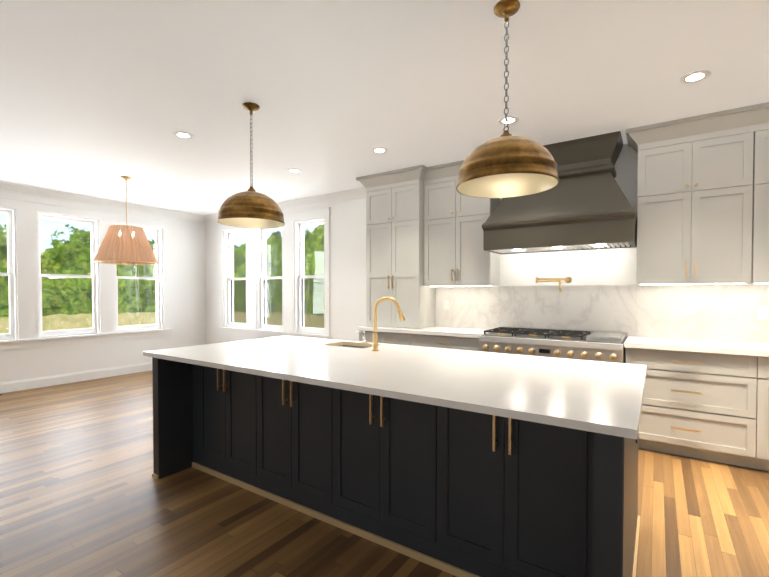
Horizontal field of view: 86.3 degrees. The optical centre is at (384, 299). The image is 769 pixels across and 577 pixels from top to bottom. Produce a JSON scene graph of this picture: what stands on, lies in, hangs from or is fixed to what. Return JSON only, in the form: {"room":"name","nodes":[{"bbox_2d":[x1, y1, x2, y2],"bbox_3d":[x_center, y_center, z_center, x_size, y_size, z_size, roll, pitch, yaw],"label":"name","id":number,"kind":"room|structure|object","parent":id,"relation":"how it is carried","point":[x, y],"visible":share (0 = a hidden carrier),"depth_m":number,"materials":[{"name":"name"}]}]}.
{"room":"kitchen","nodes":[
{"label":"kitchen","id":0,"kind":"room"},
{"bbox_2d":[0,191,203,382],"bbox_3d":[-5.798,-0.132,4.578,0.200,2.800,8.160,1,1,34],"label":"wall","id":1,"kind":"structure","parent":0,"point":[194,279],"depth_m":7.01,"materials":[{"name":"white paint"}]},
{"bbox_2d":[0,196,171,349],"bbox_3d":[-4.729,-0.356,6.128,0.255,2.035,2.980,1,1,34],"label":"window","id":2,"kind":"structure","parent":1,"relation":"in","point":[24,274],"depth_m":6.10,"materials":[{"name":"white wood"}]},
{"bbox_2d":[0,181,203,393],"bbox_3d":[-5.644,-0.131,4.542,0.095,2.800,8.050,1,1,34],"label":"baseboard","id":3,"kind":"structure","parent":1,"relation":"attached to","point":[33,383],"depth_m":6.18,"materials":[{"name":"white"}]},
{"bbox_2d":[0,370,768,576],"bbox_3d":[-1.544,1.365,1.763,10.430,0.100,8.570,1,1,34],"label":"floor","id":4,"kind":"structure","parent":0,"point":[83,493],"depth_m":2.48,"materials":[{"name":"brown wood"}]},
{"bbox_2d":[359,330,373,341],"bbox_3d":[-0.044,0.819,5.293,0.260,0.876,0.605,1,1,34],"label":"base cabinet","id":5,"kind":"object","parent":4,"relation":"on","point":[369,333],"depth_m":5.03,"materials":[{"name":"beige wood"}]},
{"bbox_2d":[152,359,639,576],"bbox_3d":[-0.093,0.857,2.691,2.974,0.886,1.302,1,1,34],"label":"kitchen island","id":6,"kind":"object","parent":4,"relation":"on","point":[461,463],"depth_m":2.08,"materials":[{"name":"black wood"}]},
{"bbox_2d":[143,335,646,438],"bbox_3d":[-0.101,0.399,2.695,3.050,0.030,1.370,1,1,34],"label":"island countertop","id":7,"kind":"structure","parent":6,"relation":"on","point":[597,397],"depth_m":2.12,"materials":[{"name":"white stone"}]},
{"bbox_2d":[327,340,382,346],"bbox_3d":[-0.267,0.487,3.367,0.440,0.224,0.300,1,1,34],"label":"sink","id":8,"kind":"object","parent":7,"relation":"in","point":[342,343],"depth_m":3.48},
{"bbox_2d":[356,331,365,342],"bbox_3d":[-0.196,0.322,3.506,0.060,0.098,0.084,1,1,34],"label":"soap dispenser","id":9,"kind":"object","parent":7,"relation":"on","point":[363,332],"visible":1,"depth_m":3.51,"materials":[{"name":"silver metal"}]},
{"bbox_2d":[372,297,404,350],"bbox_3d":[0.022,0.181,3.030,0.218,0.397,0.182,1,1,34],"label":"faucet","id":10,"kind":"object","parent":7,"relation":"on","point":[375,335],"visible":1,"depth_m":3.00,"materials":[{"name":"gold metal"}]},
{"bbox_2d":[377,330,416,345],"bbox_3d":[0.272,0.822,5.083,0.620,0.876,0.605,1,1,34],"label":"base cabinet","id":11,"kind":"object","parent":4,"relation":"on","point":[400,339],"depth_m":4.79,"materials":[{"name":"beige wood"}]},
{"bbox_2d":[364,178,435,327],"bbox_3d":[0.207,-0.537,5.207,0.770,1.752,0.435,1,1,34],"label":"tall cabinet","id":12,"kind":"object","parent":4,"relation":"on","point":[394,210],"depth_m":5.00,"materials":[{"name":"beige wood"}]},
{"bbox_2d":[417,334,479,350],"bbox_3d":[0.796,0.828,4.733,0.884,0.876,0.605,1,1,34],"label":"base cabinet","id":13,"kind":"object","parent":4,"relation":"on","point":[424,340],"depth_m":4.44,"materials":[{"name":"beige wood"}]},
{"bbox_2d":[357,326,492,337],"bbox_3d":[0.497,0.367,4.907,1.600,0.040,0.635,1,1,34],"label":"countertop","id":14,"kind":"structure","parent":13,"relation":"on","point":[446,332],"depth_m":4.66,"materials":[{"name":"white stone"}]},
{"bbox_2d":[479,326,627,362],"bbox_3d":[1.654,0.799,4.063,1.260,0.955,0.735,1,1,34],"label":"range","id":15,"kind":"object","parent":4,"relation":"on","point":[603,346],"visible":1,"depth_m":3.82,"materials":[{"name":"silver metal"}]},
{"bbox_2d":[625,346,768,470],"bbox_3d":[2.611,0.848,3.524,0.909,0.876,0.605,1,1,34],"label":"base cabinet","id":16,"kind":"object","parent":4,"relation":"on","point":[708,400],"depth_m":3.23,"materials":[{"name":"beige wood"}]},
{"bbox_2d":[625,336,768,357],"bbox_3d":[3.464,0.400,2.930,2.996,0.040,0.635,1,1,34],"label":"countertop","id":17,"kind":"structure","parent":16,"relation":"on","point":[759,350],"depth_m":3.33,"materials":[{"name":"white stone"}]},
{"bbox_2d":[0,0,768,214],"bbox_3d":[-1.544,-1.534,1.714,10.430,0.100,8.570,1,1,34],"label":"ceiling","id":18,"kind":"structure","parent":0,"point":[99,98],"depth_m":2.86,"materials":[{"name":"white paint"}]},
{"bbox_2d":[93,176,157,264],"bbox_3d":[-3.271,-0.999,5.200,0.704,1.084,0.704,1,1,34],"label":"dining pendant light","id":19,"kind":"object","parent":18,"relation":"hanging from","point":[126,244],"visible":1,"depth_m":5.02,"materials":[{"name":"beige fabric"}]},
{"bbox_2d":[173,131,193,138],"bbox_3d":[-1.859,-1.515,3.793,0.176,0.006,0.176,1,1,34],"label":"recessed light","id":20,"kind":"object","parent":18,"relation":"in","point":[181,134],"visible":1,"depth_m":3.79,"materials":[{"name":"white"}]},
{"bbox_2d":[217,102,284,227],"bbox_3d":[-1.041,-1.051,3.208,0.504,0.913,0.504,1,1,34],"label":"pendant light","id":21,"kind":"object","parent":18,"relation":"hanging from","point":[251,207],"visible":1,"depth_m":3.08,"materials":[{"name":"gold metal"}]},
{"bbox_2d":[287,169,301,172],"bbox_3d":[-1.080,-1.534,4.908,0.176,0.006,0.176,1,1,34],"label":"recessed light","id":22,"kind":"object","parent":18,"relation":"in","point":[294,170],"visible":0.98,"depth_m":4.88,"materials":[{"name":"white"}]},
{"bbox_2d":[371,147,387,153],"bbox_3d":[-0.051,-1.522,4.199,0.176,0.006,0.176,1,1,34],"label":"recessed light","id":23,"kind":"object","parent":18,"relation":"in","point":[379,150],"visible":1,"depth_m":4.19,"materials":[{"name":"white"}]},
{"bbox_2d":[456,0,558,197],"bbox_3d":[0.624,-1.032,2.099,0.504,0.913,0.504,1,1,34],"label":"pendant light","id":24,"kind":"object","parent":18,"relation":"hanging from","point":[506,164],"visible":1,"depth_m":2.01,"materials":[{"name":"gold metal"}]},
{"bbox_2d":[498,116,518,124],"bbox_3d":[1.048,-1.510,3.467,0.176,0.006,0.176,1,1,34],"label":"recessed light","id":25,"kind":"object","parent":18,"relation":"in","point":[512,119],"visible":0.96,"depth_m":3.46,"materials":[{"name":"white"}]},
{"bbox_2d":[679,70,711,83],"bbox_3d":[2.096,-1.498,2.768,0.176,0.006,0.176,1,1,34],"label":"recessed light","id":26,"kind":"object","parent":18,"relation":"in","point":[695,76],"visible":1,"depth_m":2.76,"materials":[{"name":"white"}]},
{"bbox_2d":[204,143,754,344],"bbox_3d":[0.777,-0.143,5.220,10.430,2.800,0.200,1,1,34],"label":"wall","id":27,"kind":"structure","parent":0,"point":[618,266],"depth_m":5.85,"materials":[{"name":"white paint"}]},
{"bbox_2d":[218,207,330,338],"bbox_3d":[-1.897,-0.370,6.966,2.730,2.035,0.255,1,1,34],"label":"window","id":28,"kind":"structure","parent":27,"relation":"in","point":[256,278],"depth_m":6.90,"materials":[{"name":"white wood"}]},
{"bbox_2d":[204,187,365,222],"bbox_3d":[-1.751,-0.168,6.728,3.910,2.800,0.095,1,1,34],"label":"crown molding","id":29,"kind":"structure","parent":27,"relation":"attached to","point":[356,193],"depth_m":6.20,"materials":[{"name":"white"}]},
{"bbox_2d":[424,174,499,285],"bbox_3d":[0.899,-0.781,4.808,0.813,1.250,0.325,1,1,34],"label":"upper cabinet","id":30,"kind":"object","parent":27,"relation":"attached to","point":[454,254],"depth_m":4.68,"materials":[{"name":"beige wood"}]},
{"bbox_2d":[482,131,636,253],"bbox_3d":[1.725,-1.013,4.087,1.348,1.018,0.600,1,1,34],"label":"range hood","id":31,"kind":"object","parent":27,"relation":"attached to","point":[584,204],"visible":0.94,"depth_m":3.89,"materials":[{"name":"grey metal"}]},
{"bbox_2d":[435,284,768,342],"bbox_3d":[2.760,0.115,3.757,5.092,0.501,0.037,1,1,34],"label":"backsplash","id":32,"kind":"structure","parent":27,"relation":"attached to","point":[721,312],"depth_m":4.04,"materials":[{"name":"stone"}]},
{"bbox_2d":[443,300,448,309],"bbox_3d":[0.763,0.069,5.086,0.072,0.116,0.007,1,1,34],"label":"outlet","id":33,"kind":"object","parent":32,"relation":"attached to","point":[445,304],"visible":1,"depth_m":5.08,"materials":[{"name":"white plastic"}]},
{"bbox_2d":[536,277,571,291],"bbox_3d":[1.782,-0.155,4.340,0.348,0.164,0.143,1,1,34],"label":"pot filler","id":34,"kind":"object","parent":32,"relation":"attached to","point":[568,279],"visible":1,"depth_m":4.30,"materials":[{"name":"gold metal"}]},
{"bbox_2d":[756,306,767,319],"bbox_3d":[3.193,0.117,3.468,0.072,0.116,0.007,1,1,34],"label":"outlet","id":35,"kind":"object","parent":32,"relation":"attached to","point":[761,312],"visible":1,"depth_m":3.47,"materials":[{"name":"white plastic"}]},
{"bbox_2d":[636,122,767,284],"bbox_3d":[2.719,-0.761,3.595,0.850,1.250,0.325,1,1,34],"label":"upper cabinet","id":36,"kind":"object","parent":27,"relation":"attached to","point":[703,199],"depth_m":3.43,"materials":[{"name":"beige wood"}]},
{"bbox_2d":[764,118,768,283],"bbox_3d":[3.371,-0.753,3.160,0.967,1.250,0.325,1,1,34],"label":"upper cabinet","id":37,"kind":"object","parent":27,"relation":"attached to","point":[766,264],"depth_m":3.22,"materials":[{"name":"beige wood"}]},
{"label":"outside","id":38,"kind":"structure","parent":0,"visible":0},
{"bbox_2d":[0,213,323,333],"bbox_3d":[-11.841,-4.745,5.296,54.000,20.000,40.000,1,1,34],"label":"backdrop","id":39,"kind":"structure","parent":38,"point":[61,306],"depth_m":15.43,"materials":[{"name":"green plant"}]}
]}

